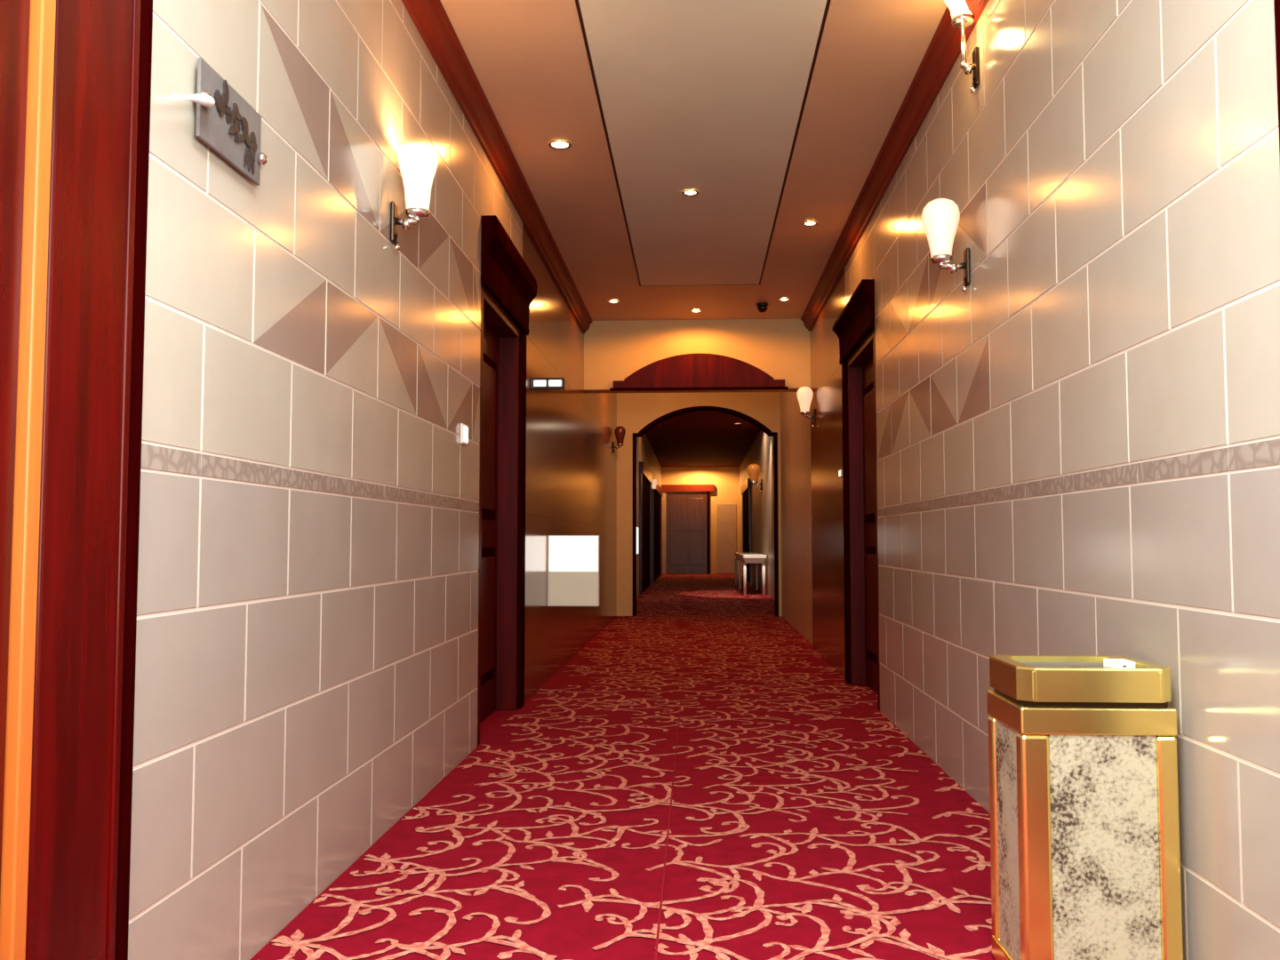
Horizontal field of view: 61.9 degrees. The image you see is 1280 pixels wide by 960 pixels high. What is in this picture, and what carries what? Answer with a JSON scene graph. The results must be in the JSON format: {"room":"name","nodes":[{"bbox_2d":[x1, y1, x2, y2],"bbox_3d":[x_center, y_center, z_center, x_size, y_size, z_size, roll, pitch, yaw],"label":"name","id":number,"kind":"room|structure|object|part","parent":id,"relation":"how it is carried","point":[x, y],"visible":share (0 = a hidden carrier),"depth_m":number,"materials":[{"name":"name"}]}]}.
{"room":"hotel corridor","nodes":[
{"label":"hotel corridor","id":0,"kind":"room"},
{"bbox_2d":[128,0,661,959],"bbox_3d":[-0.358,0.207,13.598,0.160,3.000,32.900,0,-3,3],"label":"wall","id":1,"kind":"structure","parent":0,"point":[306,668],"depth_m":2.78,"materials":[{"name":"beige tile"}]},
{"bbox_2d":[0,0,152,959],"bbox_3d":[-1.001,-0.357,1.192,0.192,2.718,1.430,0,-3,3],"label":"door frame","id":2,"kind":"structure","parent":1,"relation":"in","point":[76,75],"depth_m":1.65,"materials":[{"name":"brown wood"}]},
{"bbox_2d":[157,57,267,185],"bbox_3d":[-0.861,-0.749,2.155,0.056,0.176,0.512,0,-3,3],"label":"wall plaque","id":3,"kind":"object","parent":1,"relation":"attached to","point":[225,122],"visible":1,"depth_m":2.23,"materials":[{"name":"grey metal"}]},
{"bbox_3d":[-0.868,-0.751,2.260,0.008,0.160,0.296,0,-3,3],"label":"plate","id":4,"kind":"part","parent":3,"relation":"part of","materials":[{"name":"grey metal"}]},
{"bbox_2d":[390,142,438,250],"bbox_3d":[-0.741,-0.922,3.512,0.150,0.339,0.132,0,-3,3],"label":"wall sconce","id":5,"kind":"object","parent":1,"relation":"attached to","point":[418,163],"visible":1,"depth_m":3.48,"materials":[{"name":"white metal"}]},
{"bbox_3d":[-0.765,-0.844,3.509,0.086,0.042,0.038,0,-3,3],"label":"arm","id":6,"kind":"part","parent":5,"relation":"part of","materials":[{"name":"silver metal"}]},
{"bbox_3d":[-0.732,-0.989,3.515,0.132,0.205,0.132,0,-3,3],"label":"lamp shade","id":7,"kind":"part","parent":5,"relation":"part of","materials":[{"name":"white glass"}]},
{"bbox_2d":[460,423,468,445],"bbox_3d":[-0.751,-0.195,4.565,0.017,0.085,0.100,0,-3,3],"label":"doorbell","id":8,"kind":"object","parent":1,"relation":"attached to","point":[464,429],"visible":1,"depth_m":4.53,"materials":[{"name":"white plastic"}]},
{"bbox_2d":[401,0,592,333],"bbox_3d":[-0.787,-1.705,3.381,0.080,0.111,12.245,0,-3,3],"label":"trim","id":9,"kind":"structure","parent":1,"relation":"attached to","point":[430,18],"depth_m":4.90,"materials":[{"name":"brown wood"}]},
{"bbox_2d":[476,215,537,746],"bbox_3d":[-0.747,0.024,5.525,0.238,2.448,1.240,0,-3,3],"label":"door","id":10,"kind":"structure","parent":1,"relation":"in","point":[505,275],"depth_m":5.90,"materials":[{"name":"red wood"}]},
{"bbox_3d":[-0.667,-1.037,5.581,0.078,0.323,1.240,0,-3,3],"label":"crown","id":11,"kind":"part","parent":10,"relation":"part of","materials":[{"name":"brown wood"}]},
{"bbox_3d":[-0.668,0.214,6.052,0.018,2.128,0.120,0,-3,3],"label":"casing","id":12,"kind":"part","parent":10,"relation":"part of","materials":[{"name":"brown wood"}]},
{"bbox_2d":[530,377,564,390],"bbox_3d":[-0.558,-0.582,6.440,0.205,0.068,0.044,0,-3,3],"label":"wall sign","id":13,"kind":"object","parent":1,"relation":"attached to","point":[536,383],"visible":1,"depth_m":6.42,"materials":[{"name":"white plastic"}]},
{"bbox_3d":[-0.603,-0.583,6.423,0.074,0.036,0.005,0,-3,3],"label":"lit pane","id":14,"kind":"part","parent":13,"relation":"part of","materials":[{"name":"white plastic"}]},
{"bbox_3d":[-0.511,-0.583,6.418,0.078,0.036,0.005,0,-3,3],"label":"lit pane","id":15,"kind":"part","parent":13,"relation":"part of","materials":[{"name":"white plastic"}]},
{"bbox_2d":[547,535,599,606],"bbox_3d":[-0.446,0.609,7.174,0.345,0.475,0.094,0,-3,3],"label":"box","id":16,"kind":"object","parent":1,"relation":"attached to","point":[573,561],"visible":1,"depth_m":7.13,"materials":[{"name":"white plastic"}]},
{"bbox_3d":[-0.445,0.725,7.124,0.326,0.226,0.008,0,-3,3],"label":"panel","id":17,"kind":"part","parent":16,"relation":"part of","materials":[{"name":"beige"}]},
{"bbox_3d":[-0.445,0.493,7.137,0.326,0.233,0.008,0,-3,3],"label":"panel","id":18,"kind":"part","parent":16,"relation":"part of","materials":[{"name":"white"}]},
{"bbox_2d":[613,425,625,455],"bbox_3d":[-0.246,-0.472,12.778,0.152,0.348,0.136,0,-3,3],"label":"wall sconce","id":19,"kind":"object","parent":1,"relation":"attached to","point":[620,432],"visible":1,"depth_m":12.74,"materials":[{"name":"brown metal"}]},
{"bbox_3d":[-0.238,-0.539,12.782,0.136,0.214,0.136,0,-3,3],"label":"lamp shade","id":20,"kind":"part","parent":19,"relation":"part of","materials":[{"name":"brown glass"}]},
{"bbox_2d":[636,526,638,554],"bbox_3d":[-0.066,0.980,17.250,0.030,0.470,1.000,0,-3,3],"label":"lamp","id":21,"kind":"object","parent":1,"relation":"attached to","point":[636,526],"visible":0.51,"depth_m":17.49,"materials":[{"name":"white glass"}]},
{"bbox_2d":[639,461,652,594],"bbox_3d":[0.122,0.935,20.302,0.078,2.296,3.880,0,-3,3],"label":"door","id":22,"kind":"structure","parent":1,"relation":"in","point":[645,476],"depth_m":19.91,"materials":[{"name":"brown wood"}]},
{"bbox_3d":[0.008,0.930,18.453,0.048,2.096,0.100,0,-3,3],"label":"casing","id":23,"kind":"part","parent":22,"relation":"part of","materials":[{"name":"black wood"}]},
{"bbox_3d":[0.205,1.139,22.142,0.048,2.096,0.100,0,-3,3],"label":"casing","id":24,"kind":"part","parent":22,"relation":"part of","materials":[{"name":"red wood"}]},
{"bbox_2d":[650,479,656,495],"bbox_3d":[0.291,0.149,22.845,0.152,0.348,0.136,0,-3,3],"label":"wall sconce","id":25,"kind":"object","parent":1,"relation":"attached to","point":[654,481],"visible":0.75,"depth_m":22.81,"materials":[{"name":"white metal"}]},
{"bbox_3d":[0.299,0.082,22.848,0.136,0.214,0.136,0,-3,3],"label":"lamp shade","id":26,"kind":"part","parent":25,"relation":"part of","materials":[{"name":"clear glass"}]},
{"bbox_2d":[651,478,662,583],"bbox_3d":[0.425,1.257,25.985,0.078,2.296,5.280,0,-3,3],"label":"door","id":27,"kind":"structure","parent":1,"relation":"in","point":[656,494],"depth_m":25.59,"materials":[{"name":"brown wood"}]},
{"bbox_3d":[0.274,1.213,23.438,0.048,2.096,0.100,0,-3,3],"label":"casing","id":28,"kind":"part","parent":27,"relation":"part of","materials":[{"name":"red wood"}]},
{"bbox_3d":[0.545,1.501,28.522,0.048,2.096,0.100,0,-3,3],"label":"casing","id":29,"kind":"part","parent":27,"relation":"part of","materials":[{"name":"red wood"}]},
{"bbox_2d":[249,574,995,959],"bbox_3d":[0.793,1.726,13.501,2.460,0.054,33.000,0,-3,3],"label":"floor","id":30,"kind":"structure","parent":0,"point":[697,780],"depth_m":3.45,"materials":[{"name":"carpet"}]},
{"bbox_2d":[734,552,766,595],"bbox_3d":[2.063,1.740,20.253,0.390,0.688,4.400,0,-3,3],"label":"console table","id":31,"kind":"object","parent":30,"relation":"on","point":[747,557],"visible":1,"depth_m":18.18,"materials":[{"name":"white wood"}]},
{"bbox_3d":[2.010,1.929,22.352,0.057,0.548,0.060,0,-3,3],"label":"leg","id":32,"kind":"part","parent":31,"relation":"part of","materials":[{"name":"white wood"}]},
{"bbox_3d":[1.899,1.810,20.258,0.057,0.548,0.060,0,-3,3],"label":"leg","id":33,"kind":"part","parent":31,"relation":"part of","materials":[{"name":"white wood"}]},
{"bbox_3d":[1.787,1.691,18.164,0.057,0.548,0.060,0,-3,3],"label":"leg","id":34,"kind":"part","parent":31,"relation":"part of","materials":[{"name":"white wood"}]},
{"bbox_3d":[2.330,1.928,22.334,0.057,0.548,0.060,0,-3,3],"label":"leg","id":35,"kind":"part","parent":31,"relation":"part of","materials":[{"name":"white wood"}]},
{"bbox_3d":[2.218,1.809,20.241,0.057,0.548,0.060,0,-3,3],"label":"leg","id":36,"kind":"part","parent":31,"relation":"part of","materials":[{"name":"white wood"}]},
{"bbox_3d":[2.107,1.690,18.147,0.057,0.548,0.060,0,-3,3],"label":"leg","id":37,"kind":"part","parent":31,"relation":"part of","materials":[{"name":"white wood"}]},
{"bbox_2d":[986,655,1183,959],"bbox_3d":[0.941,0.727,2.285,0.312,0.672,0.262,0,-3,3],"label":"bin","id":38,"kind":"object","parent":30,"relation":"on","point":[1085,858],"visible":1,"depth_m":2.17,"materials":[{"name":"gold metal"}]},
{"bbox_3d":[0.820,0.778,2.397,0.058,0.491,0.045,0,-3,3],"label":"corner post","id":39,"kind":"part","parent":38,"relation":"part of","materials":[{"name":"gold metal"}]},
{"bbox_3d":[0.797,0.772,2.291,0.012,0.491,0.170,0,-3,3],"label":"stone panel","id":40,"kind":"part","parent":38,"relation":"part of","materials":[{"name":"stone"}]},
{"bbox_3d":[0.808,0.766,2.183,0.058,0.491,0.045,0,-3,3],"label":"corner post","id":41,"kind":"part","parent":38,"relation":"part of","materials":[{"name":"gold metal"}]},
{"bbox_2d":[1017,661,1103,666],"bbox_3d":[0.941,0.413,2.304,0.248,0.018,0.196,0,-3,3],"label":"tray","id":42,"kind":"object","parent":38,"relation":"on","point":[1022,663],"depth_m":2.35,"materials":[{"name":"gold metal"}]},
{"bbox_3d":[0.941,0.499,2.299,0.312,0.055,0.260,0,-3,3],"label":"rail","id":43,"kind":"part","parent":38,"relation":"part of","materials":[{"name":"gold metal"}]},
{"bbox_3d":[0.943,0.765,2.165,0.212,0.491,0.012,0,-3,3],"label":"stone panel","id":44,"kind":"part","parent":38,"relation":"part of","materials":[{"name":"stone"}]},
{"bbox_2d":[1103,658,1135,667],"bbox_3d":[1.007,0.389,2.241,0.044,0.021,0.061,0,-3,3],"label":"packet","id":45,"kind":"object","parent":38,"relation":"on","point":[1107,662],"visible":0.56,"depth_m":2.22,"materials":[{"name":"white paper"}]},
{"bbox_3d":[1.070,0.765,2.169,0.042,0.491,0.045,0,-3,3],"label":"corner post","id":46,"kind":"part","parent":38,"relation":"part of","materials":[{"name":"gold metal"}]},
{"bbox_2d":[440,0,947,320],"bbox_3d":[0.172,-1.784,3.332,2.320,0.040,12.260,0,-3,3],"label":"ceiling","id":47,"kind":"structure","parent":0,"point":[779,114],"depth_m":5.01,"materials":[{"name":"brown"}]},
{"bbox_2d":[548,140,571,149],"bbox_3d":[-0.394,-1.648,5.250,0.116,0.010,0.116,0,-3,3],"label":"recessed light","id":48,"kind":"object","parent":47,"relation":"in","point":[555,144],"visible":1,"depth_m":5.24,"materials":[{"name":"silver metal"}]},
{"bbox_2d":[608,299,619,303],"bbox_3d":[-0.213,-1.454,8.690,0.096,0.010,0.096,0,-3,3],"label":"recessed light","id":49,"kind":"object","parent":47,"relation":"in","point":[612,300],"visible":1,"depth_m":8.68,"materials":[{"name":"silver metal"}]},
{"bbox_2d":[681,189,698,196],"bbox_3d":[0.283,-1.607,5.974,0.096,0.010,0.096,0,-3,3],"label":"recessed light","id":50,"kind":"object","parent":47,"relation":"in","point":[691,192],"visible":1,"depth_m":5.97,"materials":[{"name":"white glass"}]},
{"bbox_2d":[690,309,701,311],"bbox_3d":[0.476,-1.433,9.043,0.096,0.010,0.096,0,-3,3],"label":"recessed light","id":51,"kind":"object","parent":47,"relation":"in","point":[692,310],"visible":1,"depth_m":9.03,"materials":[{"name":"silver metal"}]},
{"bbox_2d":[756,302,768,312],"bbox_3d":[1.010,-1.418,8.803,0.104,0.073,0.104,0,-3,3],"label":"dome camera","id":52,"kind":"object","parent":47,"relation":"attached to","point":[762,307],"visible":1,"depth_m":8.77,"materials":[{"name":"black plastic"}]},
{"bbox_2d":[778,297,790,301],"bbox_3d":[1.165,-1.458,8.616,0.096,0.010,0.096,0,-3,3],"label":"recessed light","id":53,"kind":"object","parent":47,"relation":"in","point":[780,299],"visible":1,"depth_m":8.60,"materials":[{"name":"white glass"}]},
{"bbox_2d":[802,221,817,226],"bbox_3d":[1.045,-1.575,6.553,0.096,0.010,0.096,0,-3,3],"label":"recessed light","id":54,"kind":"object","parent":47,"relation":"in","point":[806,223],"visible":1,"depth_m":6.54,"materials":[{"name":"silver metal"}]},
{"bbox_2d":[584,318,810,393],"bbox_3d":[0.575,-1.125,9.542,2.139,0.655,0.240,0,-3,3],"label":"wall","id":55,"kind":"structure","parent":0,"point":[613,350],"depth_m":9.44,"materials":[{"name":"beige paint"}]},
{"bbox_2d":[609,352,788,391],"bbox_3d":[0.516,-0.953,9.379,1.560,0.319,0.069,0,-3,3],"label":"arched pediment","id":56,"kind":"object","parent":55,"relation":"attached to","point":[687,372],"visible":1,"depth_m":9.36,"materials":[{"name":"red wood"}]},
{"bbox_3d":[0.516,-0.803,9.371,1.560,0.017,0.069,0,-3,3],"label":"rail","id":57,"kind":"part","parent":56,"relation":"part of","materials":[{"name":"brown wood"}]},
{"bbox_2d":[616,392,781,616],"bbox_3d":[0.812,0.170,13.388,2.520,3.050,0.200,0,-3,3],"label":"wall","id":58,"kind":"structure","parent":0,"point":[635,411],"depth_m":13.33,"materials":[{"name":"beige paint"}]},
{"bbox_2d":[632,406,778,616],"bbox_3d":[0.815,0.386,13.375,1.805,2.617,0.224,0,-3,3],"label":"lining","id":59,"kind":"object","parent":58,"relation":"attached to","point":[750,420],"visible":1,"depth_m":13.31,"materials":[{"name":"brown wood"}]},
{"bbox_2d":[661,466,739,574],"bbox_3d":[1.700,1.138,30.026,2.520,3.000,0.220,0,-3,3],"label":"wall","id":60,"kind":"structure","parent":0,"point":[724,501],"depth_m":29.92,"materials":[{"name":"beige paint"}]},
{"bbox_2d":[661,484,714,574],"bbox_3d":[1.350,1.378,29.880,1.485,2.496,0.119,0,-3,3],"label":"door","id":61,"kind":"structure","parent":60,"relation":"in","point":[685,540],"depth_m":29.88,"materials":[{"name":"wood"}]},
{"bbox_3d":[0.672,1.481,29.930,0.125,2.296,0.079,0,-3,3],"label":"casing","id":62,"kind":"part","parent":61,"relation":"part of","materials":[{"name":"wood"}]},
{"bbox_3d":[1.918,1.477,29.864,0.070,2.296,0.079,0,-3,3],"label":"casing","id":63,"kind":"part","parent":61,"relation":"part of","materials":[{"name":"brown wood"}]},
{"bbox_2d":[645,410,760,467],"bbox_3d":[1.262,-0.851,21.897,2.520,0.050,16.700,0,-3,3],"label":"ceiling","id":64,"kind":"structure","parent":0,"point":[697,438],"depth_m":21.84,"materials":[{"name":"brown paint"}]},
{"bbox_2d":[739,430,774,599],"bbox_3d":[2.435,0.663,21.648,0.160,3.000,16.500,0,-3,3],"label":"wall","id":65,"kind":"structure","parent":0,"point":[761,452],"depth_m":19.36,"materials":[{"name":"stone"}]},
{"bbox_2d":[740,478,751,583],"bbox_3d":[2.508,1.217,25.274,0.078,2.296,3.680,0,-3,3],"label":"door","id":66,"kind":"structure","parent":65,"relation":"in","point":[746,487],"depth_m":24.86,"materials":[{"name":"brown wood"}]},
{"bbox_3d":[2.616,1.415,27.012,0.048,2.096,0.100,0,-3,3],"label":"casing","id":67,"kind":"part","parent":66,"relation":"part of","materials":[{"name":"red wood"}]},
{"bbox_3d":[2.430,1.218,23.523,0.048,2.096,0.100,0,-3,3],"label":"casing","id":68,"kind":"part","parent":66,"relation":"part of","materials":[{"name":"red wood"}]},
{"bbox_2d":[747,464,762,492],"bbox_3d":[2.102,-0.035,19.549,0.274,0.522,0.245,0,-3,3],"label":"wall sconce","id":69,"kind":"object","parent":65,"relation":"attached to","point":[753,469],"visible":1,"depth_m":19.49,"materials":[{"name":"orange glass"}]},
{"bbox_3d":[2.088,-0.135,19.556,0.245,0.321,0.245,0,-3,3],"label":"lamp shade","id":70,"kind":"part","parent":69,"relation":"part of","materials":[{"name":"orange glass"}]},
{"bbox_2d":[779,392,812,643],"bbox_3d":[1.701,0.132,11.276,0.120,2.887,3.920,0,-3,3],"label":"wall","id":71,"kind":"structure","parent":0,"point":[796,469],"depth_m":11.20,"materials":[{"name":"tan plaster"}]},
{"bbox_2d":[809,0,1279,959],"bbox_3d":[1.251,-0.326,3.201,0.160,2.887,12.279,0,-3,3],"label":"wall","id":72,"kind":"structure","parent":0,"point":[1078,444],"depth_m":2.68,"materials":[{"name":"beige tile"}]},
{"bbox_2d":[796,386,815,427],"bbox_3d":[1.401,-0.615,9.007,0.152,0.348,0.136,0,-3,3],"label":"wall sconce","id":73,"kind":"object","parent":72,"relation":"attached to","point":[804,394],"visible":1,"depth_m":8.97,"materials":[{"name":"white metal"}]},
{"bbox_3d":[1.393,-0.682,9.012,0.136,0.214,0.136,0,-3,3],"label":"lamp shade","id":74,"kind":"part","parent":73,"relation":"part of","materials":[{"name":"white glass"}]},
{"bbox_3d":[1.426,-0.532,9.001,0.086,0.042,0.038,0,-3,3],"label":"arm","id":75,"kind":"part","parent":73,"relation":"part of","materials":[{"name":"silver metal"}]},
{"bbox_2d":[838,469,842,477],"bbox_3d":[1.385,-0.046,7.371,0.017,0.050,0.090,0,-3,3],"label":"doorbell","id":76,"kind":"object","parent":72,"relation":"attached to","point":[840,472],"visible":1,"depth_m":7.34,"materials":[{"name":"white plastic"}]},
{"bbox_2d":[832,279,879,710],"bbox_3d":[1.389,0.106,6.540,0.238,2.398,1.260,0,-3,3],"label":"door","id":77,"kind":"structure","parent":72,"relation":"in","point":[855,323],"depth_m":6.93,"materials":[{"name":"red wood"}]},
{"bbox_3d":[1.368,0.272,7.083,0.018,2.128,0.120,0,-3,3],"label":"casing","id":78,"kind":"part","parent":77,"relation":"part of","materials":[{"name":"brown wood"}]},
{"bbox_3d":[1.309,-0.954,6.604,0.078,0.273,1.260,0,-3,3],"label":"crown","id":79,"kind":"part","parent":77,"relation":"part of","materials":[{"name":"brown wood"}]},
{"bbox_2d":[800,0,989,330],"bbox_3d":[1.131,-1.711,3.279,0.080,0.111,12.245,0,-3,3],"label":"trim","id":80,"kind":"structure","parent":72,"relation":"attached to","point":[943,51],"depth_m":5.03,"materials":[{"name":"brown wood"}]},
{"bbox_2d":[921,198,970,292],"bbox_3d":[1.123,-0.862,3.921,0.167,0.348,0.136,0,-3,3],"label":"wall sconce","id":81,"kind":"object","parent":72,"relation":"attached to","point":[940,217],"visible":1,"depth_m":3.89,"materials":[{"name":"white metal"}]},
{"bbox_3d":[1.107,-0.928,3.925,0.136,0.214,0.136,0,-3,3],"label":"lamp shade","id":82,"kind":"part","parent":81,"relation":"part of","materials":[{"name":"white glass"}]},
{"bbox_3d":[1.147,-0.778,3.915,0.100,0.042,0.038,0,-3,3],"label":"arm","id":83,"kind":"part","parent":81,"relation":"part of","materials":[{"name":"silver metal"}]},
{"bbox_2d":[944,0,979,93],"bbox_3d":[1.148,-1.556,3.788,0.132,0.376,0.132,0,-3,3],"label":"wall sconce","id":84,"kind":"object","parent":72,"relation":"attached to","point":[962,17],"visible":0.94,"depth_m":3.77,"materials":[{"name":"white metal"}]},
{"bbox_3d":[1.148,-1.693,3.796,0.132,0.102,0.132,0,-3,3],"label":"lamp shade","id":85,"kind":"part","parent":84,"relation":"part of","materials":[{"name":"beige glass"}]},
{"bbox_3d":[1.148,-1.549,3.788,0.017,0.142,0.018,0,-3,3],"label":"stem","id":86,"kind":"part","parent":84,"relation":"part of","materials":[{"name":"silver metal"}]},
{"bbox_3d":[1.164,-1.459,3.782,0.053,0.042,0.038,0,-3,3],"label":"arm","id":87,"kind":"part","parent":84,"relation":"part of","materials":[{"name":"silver metal"}]},
{"bbox_2d":[1273,0,1279,160],"bbox_3d":[1.119,-0.364,1.072,0.192,2.718,1.415,0,-3,3],"label":"door","id":88,"kind":"structure","parent":72,"relation":"in","point":[1276,3],"depth_m":1.79,"materials":[{"name":"brown wood"}]}
]}

